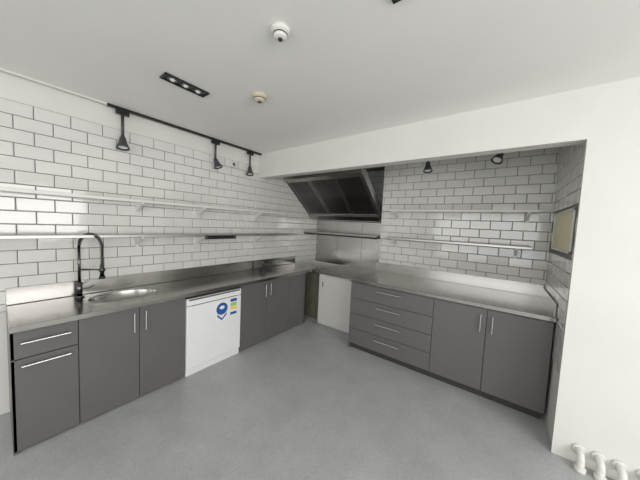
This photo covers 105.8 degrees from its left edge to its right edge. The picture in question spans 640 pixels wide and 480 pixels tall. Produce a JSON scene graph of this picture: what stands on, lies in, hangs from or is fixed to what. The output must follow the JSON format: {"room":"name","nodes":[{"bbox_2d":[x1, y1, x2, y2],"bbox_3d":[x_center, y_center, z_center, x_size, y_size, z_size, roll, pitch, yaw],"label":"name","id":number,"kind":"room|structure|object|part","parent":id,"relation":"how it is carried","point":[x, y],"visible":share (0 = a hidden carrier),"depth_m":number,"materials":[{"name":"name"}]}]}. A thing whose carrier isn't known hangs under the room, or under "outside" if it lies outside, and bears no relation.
{"room":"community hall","nodes":[
{"label":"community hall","id":0,"kind":"room"},
{"bbox_2d":[0,71,314,414],"bbox_3d":[-2.425,0.058,1.794,0.150,2.532,7.980,5,5,36],"label":"wall","id":1,"kind":"structure","parent":0,"point":[12,87],"depth_m":2.06,"materials":[{"name":"white paint"}]},
{"bbox_2d":[0,187,285,219],"bbox_3d":[-1.674,-0.322,2.453,0.188,0.136,3.550,5,5,36],"label":"wall shelf","id":2,"kind":"object","parent":1,"relation":"attached to","point":[139,204],"visible":1,"depth_m":2.26,"materials":[{"name":"silver metal"}]},
{"bbox_2d":[0,233,297,246],"bbox_3d":[-1.600,0.003,2.594,0.188,0.136,3.850,5,5,36],"label":"wall shelf","id":3,"kind":"object","parent":1,"relation":"attached to","point":[139,237],"visible":1,"depth_m":2.33,"materials":[{"name":"metal"}]},
{"bbox_2d":[205,235,235,238],"bbox_3d":[-1.202,-0.034,2.951,0.020,0.046,0.400,5,5,36],"label":"rack","id":4,"kind":"object","parent":3,"relation":"attached to","point":[206,236],"visible":1,"depth_m":2.95,"materials":[{"name":"black metal"}]},
{"bbox_2d":[0,97,316,312],"bbox_3d":[-1.558,-0.270,2.792,0.003,1.559,5.030,5,5,36],"label":"backing","id":5,"kind":"object","parent":1,"relation":"attached to","point":[0,97],"visible":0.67,"depth_m":2.29,"materials":[{"name":"tile"}]},
{"bbox_2d":[0,98,316,311],"bbox_3d":[-1.554,-0.270,2.788,0.008,1.554,5.024,5,5,36],"label":"tiles","id":6,"kind":"structure","parent":5,"relation":"attached to","point":[176,224],"depth_m":2.29,"materials":[{"name":"white tile"}]},
{"bbox_2d":[230,161,235,167],"bbox_3d":[-1.149,-1.002,3.207,0.032,0.084,0.084,5,5,36],"label":"vent cap","id":7,"kind":"object","parent":6,"relation":"attached to","point":[232,163],"visible":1,"depth_m":3.19,"materials":[{"name":"white plastic"}]},
{"bbox_2d":[0,315,613,479],"bbox_3d":[-0.068,1.605,-0.007,6.300,0.100,8.130,5,5,36],"label":"floor","id":8,"kind":"structure","parent":0,"point":[298,402],"depth_m":1.81,"materials":[{"name":"concrete"}]},
{"bbox_2d":[5,256,320,455],"bbox_3d":[-1.181,0.826,2.923,0.590,0.969,3.163,5,5,36],"label":"base cabinet","id":9,"kind":"object","parent":8,"relation":"on","point":[72,361],"depth_m":1.96,"materials":[{"name":"laminate"}]},
{"bbox_3d":[-2.136,0.948,1.675,0.550,0.799,0.016,5,5,36],"label":"panel","id":10,"kind":"part","parent":9,"relation":"part of","materials":[{"name":"black laminate"}]},
{"bbox_3d":[-1.823,0.658,1.613,0.020,0.175,0.299,5,5,36],"label":"drawer","id":11,"kind":"part","parent":9,"relation":"part of","materials":[{"name":"grey laminate"}]},
{"bbox_3d":[-1.791,0.643,1.590,0.012,0.012,0.220,5,5,36],"label":"handle","id":12,"kind":"part","parent":9,"relation":"part of","materials":[{"name":"silver metal"}]},
{"bbox_3d":[-1.798,0.793,1.600,0.012,0.012,0.220,5,5,36],"label":"handle","id":13,"kind":"part","parent":9,"relation":"part of","materials":[{"name":"silver metal"}]},
{"bbox_2d":[75,232,105,297],"bbox_3d":[-1.950,0.213,2.059,0.231,0.555,0.065,2,4,-8],"label":"spring faucet","id":14,"kind":"object","parent":9,"relation":"on","point":[79,285],"visible":0.9,"depth_m":2.04,"materials":[{"name":"black metal"}]},
{"bbox_3d":[-1.638,0.951,1.900,0.020,0.780,0.361,5,5,36],"label":"door","id":15,"kind":"part","parent":9,"relation":"part of","materials":[{"name":"grey laminate"}]},
{"bbox_2d":[85,288,156,302],"bbox_3d":[-1.760,0.571,2.175,0.353,0.162,0.503,5,5,36],"label":"sink","id":16,"kind":"object","parent":9,"relation":"in","point":[132,293],"depth_m":2.25,"materials":[{"name":"grey metal"}]},
{"bbox_3d":[-1.510,0.677,1.974,0.012,0.160,0.012,5,5,36],"label":"handle","id":17,"kind":"part","parent":9,"relation":"part of","materials":[{"name":"silver metal"}]},
{"bbox_3d":[-1.462,0.675,2.038,0.012,0.160,0.012,5,5,36],"label":"handle","id":18,"kind":"part","parent":9,"relation":"part of","materials":[{"name":"silver metal"}]},
{"bbox_3d":[-1.393,0.385,3.067,0.012,0.127,3.163,5,5,36],"label":"raised steel edge","id":19,"kind":"part","parent":9,"relation":"part of","materials":[{"name":"silver metal"}]},
{"bbox_3d":[-1.420,0.942,2.193,0.020,0.780,0.363,5,5,36],"label":"door","id":20,"kind":"part","parent":9,"relation":"part of","materials":[{"name":"grey laminate"}]},
{"bbox_2d":[6,263,320,333],"bbox_3d":[-1.167,0.492,2.902,0.586,0.038,3.163,5,5,36],"label":"countertop","id":21,"kind":"structure","parent":9,"relation":"on","point":[21,317],"depth_m":2.06,"materials":[{"name":"metal"}]},
{"bbox_3d":[-0.822,0.918,2.997,0.020,0.780,0.396,5,5,36],"label":"door","id":22,"kind":"part","parent":9,"relation":"part of","materials":[{"name":"grey plastic"}]},
{"bbox_3d":[-0.583,0.908,3.317,0.020,0.780,0.396,5,5,36],"label":"door","id":23,"kind":"part","parent":9,"relation":"part of","materials":[{"name":"grey plastic"}]},
{"bbox_3d":[-0.350,0.899,3.630,0.020,0.780,0.376,5,5,36],"label":"door","id":24,"kind":"part","parent":9,"relation":"part of","materials":[{"name":"grey plastic"}]},
{"bbox_2d":[184,287,240,376],"bbox_3d":[-1.322,0.917,2.734,0.551,0.800,0.606,5,5,36],"label":"dishwasher","id":25,"kind":"object","parent":8,"relation":"on","point":[212,320],"visible":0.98,"depth_m":2.53,"materials":[{"name":"white metal"}]},
{"bbox_3d":[-1.151,1.298,2.618,0.035,0.070,0.598,5,5,36],"label":"kick plate","id":26,"kind":"part","parent":25,"relation":"part of","materials":[{"name":"white ceramic"}]},
{"bbox_3d":[-1.106,0.596,2.563,0.045,0.069,0.602,5,5,36],"label":"control panel","id":27,"kind":"part","parent":25,"relation":"part of","materials":[{"name":"white plastic"}]},
{"bbox_2d":[313,265,374,332],"bbox_3d":[0.457,0.912,3.924,0.855,0.820,0.825,5,5,36],"label":"base cabinet","id":28,"kind":"object","parent":8,"relation":"on","point":[333,291],"visible":0.67,"depth_m":3.65,"materials":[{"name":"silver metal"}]},
{"bbox_3d":[-0.011,0.906,3.914,0.112,0.790,0.020,5,5,36],"label":"infill panel","id":29,"kind":"part","parent":28,"relation":"part of","materials":[{"name":"grey metal"}]},
{"bbox_3d":[0.270,0.936,3.579,0.720,0.740,0.020,5,5,36],"label":"cupboard door","id":30,"kind":"part","parent":28,"relation":"part of","materials":[{"name":"white laminate"}]},
{"bbox_2d":[313,265,374,279],"bbox_3d":[0.477,0.519,3.901,0.855,0.030,0.820,5,5,36],"label":"countertop","id":31,"kind":"structure","parent":28,"relation":"on","point":[341,271],"depth_m":3.84,"materials":[{"name":"silver metal"}]},
{"bbox_2d":[348,262,556,418],"bbox_3d":[1.337,0.921,2.806,1.874,1.030,0.790,5,5,36],"label":"base cabinet","id":32,"kind":"object","parent":8,"relation":"on","point":[489,338],"visible":1,"depth_m":2.43,"materials":[{"name":"laminate"}]},
{"bbox_3d":[0.755,1.237,2.811,0.961,0.191,0.020,5,5,36],"label":"drawer","id":33,"kind":"part","parent":32,"relation":"part of","materials":[{"name":"grey laminate"}]},
{"bbox_3d":[0.764,1.044,2.799,0.961,0.189,0.020,5,5,36],"label":"drawer","id":34,"kind":"part","parent":32,"relation":"part of","materials":[{"name":"grey laminate"}]},
{"bbox_3d":[0.773,0.852,2.786,0.961,0.188,0.020,5,5,36],"label":"drawer","id":35,"kind":"part","parent":32,"relation":"part of","materials":[{"name":"grey plastic"}]},
{"bbox_3d":[0.782,0.658,2.773,0.961,0.193,0.020,5,5,36],"label":"drawer","id":36,"kind":"part","parent":32,"relation":"part of","materials":[{"name":"grey plastic"}]},
{"bbox_2d":[350,270,556,322],"bbox_3d":[1.357,0.557,2.786,1.874,0.040,0.781,5,5,36],"label":"countertop","id":37,"kind":"structure","parent":32,"relation":"on","point":[525,305],"depth_m":2.54,"materials":[{"name":"metal"}]},
{"bbox_3d":[1.335,1.001,2.372,0.446,0.773,0.020,5,5,36],"label":"door","id":38,"kind":"part","parent":32,"relation":"part of","materials":[{"name":"grey laminate"}]},
{"bbox_3d":[1.541,0.767,2.164,0.012,0.160,0.012,5,5,36],"label":"door handle","id":39,"kind":"part","parent":32,"relation":"part of","materials":[{"name":"silver metal"}]},
{"bbox_3d":[1.693,1.035,2.107,0.439,0.773,0.020,5,5,36],"label":"door","id":40,"kind":"part","parent":32,"relation":"part of","materials":[{"name":"grey laminate"}]},
{"bbox_2d":[572,443,586,475],"bbox_3d":[1.737,1.464,1.617,0.068,0.139,0.099,5,5,36],"label":"pipe stub","id":41,"kind":"object","parent":8,"relation":"on","point":[579,466],"visible":1,"depth_m":1.60,"materials":[{"name":"white plastic"}]},
{"bbox_2d":[591,451,606,479],"bbox_3d":[1.809,1.471,1.564,0.068,0.139,0.099,5,5,36],"label":"pipe stub","id":42,"kind":"object","parent":8,"relation":"on","point":[599,458],"visible":1,"depth_m":1.55,"materials":[{"name":"white plastic"}]},
{"bbox_2d":[611,459,627,479],"bbox_3d":[1.881,1.478,1.511,0.068,0.139,0.099,5,5,36],"label":"pipe stub","id":43,"kind":"object","parent":8,"relation":"on","point":[618,465],"visible":1,"depth_m":1.52,"materials":[{"name":"white plastic"}]},
{"bbox_2d":[635,469,639,479],"bbox_3d":[1.961,1.486,1.451,0.068,0.139,0.099,5,5,36],"label":"pipe stub","id":44,"kind":"object","parent":8,"relation":"on","point":[637,472],"visible":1,"depth_m":1.50,"materials":[{"name":"white plastic"}]},
{"bbox_2d":[0,0,639,168],"bbox_3d":[0.055,-1.018,-0.178,6.300,0.100,8.130,5,5,36],"label":"ceiling","id":45,"kind":"structure","parent":0,"point":[344,68],"depth_m":1.41,"materials":[{"name":"paint"}]},
{"bbox_2d":[0,68,261,154],"bbox_3d":[-2.001,-1.194,1.977,0.030,0.022,3.840,5,5,36],"label":"track","id":46,"kind":"object","parent":45,"relation":"attached to","point":[1,69],"visible":1,"depth_m":2.23,"materials":[{"name":"black metal"}]},
{"bbox_2d":[115,108,129,150],"bbox_3d":[-1.806,-1.010,2.220,0.099,0.357,0.106,5,5,36],"label":"track spotlight","id":47,"kind":"object","parent":46,"relation":"hanging from","point":[122,145],"visible":1,"depth_m":2.22,"materials":[{"name":"black metal"}]},
{"bbox_3d":[-1.823,-1.053,2.236,0.024,0.205,0.024,5,5,36],"label":"stem","id":48,"kind":"part","parent":47,"relation":"part of","materials":[{"name":"grey metal"}]},
{"bbox_3d":[-1.368,-1.219,2.827,0.030,0.022,1.720,5,5,36],"label":"rail","id":49,"kind":"part","parent":46,"relation":"part of","materials":[{"name":"black metal"}]},
{"bbox_2d":[211,139,222,168],"bbox_3d":[-1.251,-1.041,2.960,0.100,0.339,0.125,5,5,36],"label":"track spotlight","id":50,"kind":"object","parent":46,"relation":"hanging from","point":[217,165],"visible":1,"depth_m":2.95,"materials":[{"name":"black metal"}]},
{"bbox_3d":[-1.279,-1.085,2.965,0.024,0.185,0.024,5,5,36],"label":"stem","id":51,"kind":"part","parent":50,"relation":"part of","materials":[{"name":"grey metal"}]},
{"bbox_2d":[246,151,253,175],"bbox_3d":[-0.963,-1.060,3.359,0.100,0.326,0.111,5,5,36],"label":"track spotlight","id":52,"kind":"object","parent":46,"relation":"hanging from","point":[249,172],"visible":1,"depth_m":3.36,"materials":[{"name":"black metal"}]},
{"bbox_2d":[160,72,209,97],"bbox_3d":[-0.992,-1.136,1.789,0.100,0.018,0.310,5,5,36],"label":"recessed light","id":53,"kind":"object","parent":45,"relation":"in","point":[165,76],"visible":1,"depth_m":1.77,"materials":[{"name":"black metal"}]},
{"bbox_2d":[252,91,267,103],"bbox_3d":[-0.471,-1.101,1.889,0.120,0.052,0.120,5,5,36],"label":"smoke detector","id":54,"kind":"object","parent":45,"relation":"attached to","point":[259,97],"visible":1,"depth_m":1.85,"materials":[{"name":"plastic"}]},
{"bbox_2d":[271,21,289,42],"bbox_3d":[-0.202,-1.046,1.232,0.096,0.052,0.096,5,5,36],"label":"smoke detector","id":55,"kind":"object","parent":45,"relation":"attached to","point":[280,30],"visible":1,"depth_m":1.21,"materials":[{"name":"white plastic"}]},
{"bbox_3d":[1.533,-1.067,2.567,1.100,0.022,0.030,5,5,36],"label":"track","id":56,"kind":"object","parent":45,"relation":"attached to","visible":0},
{"bbox_2d":[423,161,432,172],"bbox_3d":[1.248,-0.928,2.771,0.101,0.306,0.121,5,5,36],"label":"track spotlight","id":57,"kind":"object","parent":56,"relation":"hanging from","point":[427,169],"visible":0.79,"depth_m":2.76,"materials":[{"name":"black metal"}]},
{"bbox_2d":[491,153,503,163],"bbox_3d":[1.752,-0.889,2.380,0.102,0.287,0.148,5,5,36],"label":"track spotlight","id":58,"kind":"object","parent":56,"relation":"hanging from","point":[497,159],"visible":0.56,"depth_m":2.36,"materials":[{"name":"black metal"}]},
{"bbox_2d":[315,167,384,269],"bbox_3d":[0.570,0.025,4.439,1.500,2.532,0.160,5,5,36],"label":"wall niche","id":59,"kind":"object","parent":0,"point":[376,175],"visible":0.09,"depth_m":4.05,"materials":[{"name":"metal"}]},
{"bbox_2d":[283,168,381,221],"bbox_3d":[0.247,-0.780,3.946,1.415,0.892,0.971,5,5,36],"label":"range hood","id":60,"kind":"object","parent":59,"relation":"attached to","point":[346,195],"visible":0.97,"depth_m":3.78,"materials":[{"name":"metal"}]},
{"bbox_3d":[-0.348,-0.730,4.266,0.020,0.020,0.811,5,-34,36],"label":"filter frame","id":61,"kind":"part","parent":60,"relation":"part of","materials":[{"name":"silver metal"}]},
{"bbox_3d":[-0.012,-0.698,4.016,0.020,0.020,0.811,5,-34,36],"label":"filter frame","id":62,"kind":"part","parent":60,"relation":"part of","materials":[{"name":"silver metal"}]},
{"bbox_3d":[0.016,-0.695,3.995,0.020,0.020,0.811,5,-34,36],"label":"filter frame","id":63,"kind":"part","parent":60,"relation":"part of","materials":[{"name":"silver metal"}]},
{"bbox_3d":[0.197,-0.697,3.889,1.385,0.015,0.946,5,-34,36],"label":"slope panel","id":64,"kind":"part","parent":60,"relation":"part of","materials":[{"name":"metal"}]},
{"bbox_3d":[0.352,-0.663,3.746,0.020,0.020,0.811,5,-34,36],"label":"filter frame","id":65,"kind":"part","parent":60,"relation":"part of","materials":[{"name":"silver metal"}]},
{"bbox_3d":[0.381,-0.661,3.725,0.020,0.020,0.811,5,-34,36],"label":"filter frame","id":66,"kind":"part","parent":60,"relation":"part of","materials":[{"name":"silver metal"}]},
{"bbox_3d":[0.717,-0.629,3.476,0.020,0.020,0.811,5,-34,36],"label":"filter frame","id":67,"kind":"part","parent":60,"relation":"part of","materials":[{"name":"silver metal"}]},
{"bbox_2d":[259,77,639,479],"bbox_3d":[1.933,0.215,2.513,6.000,2.532,1.632,5,5,36],"label":"wall","id":68,"kind":"structure","parent":0,"point":[592,402],"depth_m":1.63,"materials":[{"name":"white paint"}]},
{"bbox_2d":[304,231,379,238],"bbox_3d":[0.391,-0.094,4.212,1.436,0.053,0.403,5,5,36],"label":"steel shelf","id":69,"kind":"object","parent":68,"relation":"attached to","point":[305,232],"visible":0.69,"depth_m":4.01,"materials":[{"name":"silver metal"}]},
{"bbox_2d":[316,221,380,269],"bbox_3d":[0.519,0.074,4.382,1.466,0.793,0.012,5,5,36],"label":"backsplash","id":70,"kind":"structure","parent":68,"relation":"attached to","point":[347,251],"depth_m":4.37,"materials":[{"name":"silver metal"}]},
{"bbox_2d":[551,207,575,253],"bbox_3d":[2.044,-0.075,2.049,0.012,0.340,0.770,5,5,36],"label":"hatch","id":71,"kind":"object","parent":68,"relation":"attached to","point":[563,226],"visible":1,"depth_m":1.97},
{"bbox_3d":[2.268,-0.084,2.349,0.012,0.340,0.022,5,5,36],"label":"frame","id":72,"kind":"part","parent":71,"relation":"part of","materials":[{"name":"silver metal"}]},
{"bbox_3d":[2.037,0.084,2.059,0.012,0.022,0.770,5,5,36],"label":"frame","id":73,"kind":"part","parent":71,"relation":"part of","materials":[{"name":"metal"}]},
{"bbox_3d":[2.052,-0.233,2.038,0.012,0.022,0.770,5,5,36],"label":"frame","id":74,"kind":"part","parent":71,"relation":"part of","materials":[{"name":"metal"}]},
{"bbox_3d":[1.821,-0.066,1.749,0.012,0.340,0.022,5,5,36],"label":"frame","id":75,"kind":"part","parent":71,"relation":"part of","materials":[{"name":"metal"}]},
{"bbox_3d":[1.725,0.429,1.676,0.012,2.195,0.030,5,5,36],"label":"corner trim","id":76,"kind":"part","parent":68,"relation":"part of","materials":[{"name":"white paint"}]},
{"bbox_3d":[1.798,0.158,3.290,1.853,2.532,0.545,5,5,36],"label":"wall","id":77,"kind":"structure","parent":0,"visible":0},
{"bbox_2d":[386,237,531,257],"bbox_3d":[1.583,0.082,2.975,1.530,0.136,0.188,5,5,36],"label":"wall shelf","id":78,"kind":"object","parent":77,"relation":"attached to","point":[394,239],"visible":1,"depth_m":2.81,"materials":[{"name":"metal"}]},
{"bbox_2d":[388,209,542,223],"bbox_3d":[1.621,-0.295,2.936,1.580,0.136,0.188,5,5,36],"label":"wall shelf","id":79,"kind":"object","parent":77,"relation":"attached to","point":[395,211],"visible":1,"depth_m":2.82,"materials":[{"name":"silver metal"}]},
{"bbox_2d":[379,149,558,282],"bbox_3d":[1.655,-0.259,3.042,1.853,1.682,0.003,5,5,36],"label":"backing","id":80,"kind":"object","parent":77,"relation":"attached to","point":[544,149],"visible":0.21,"depth_m":2.88,"materials":[{"name":"tile"}]},
{"bbox_2d":[379,147,559,287],"bbox_3d":[1.651,-0.259,3.038,1.848,1.576,0.008,5,5,36],"label":"tiles","id":81,"kind":"structure","parent":80,"relation":"attached to","point":[453,198],"depth_m":2.88,"materials":[{"name":"white tile"}]}
]}

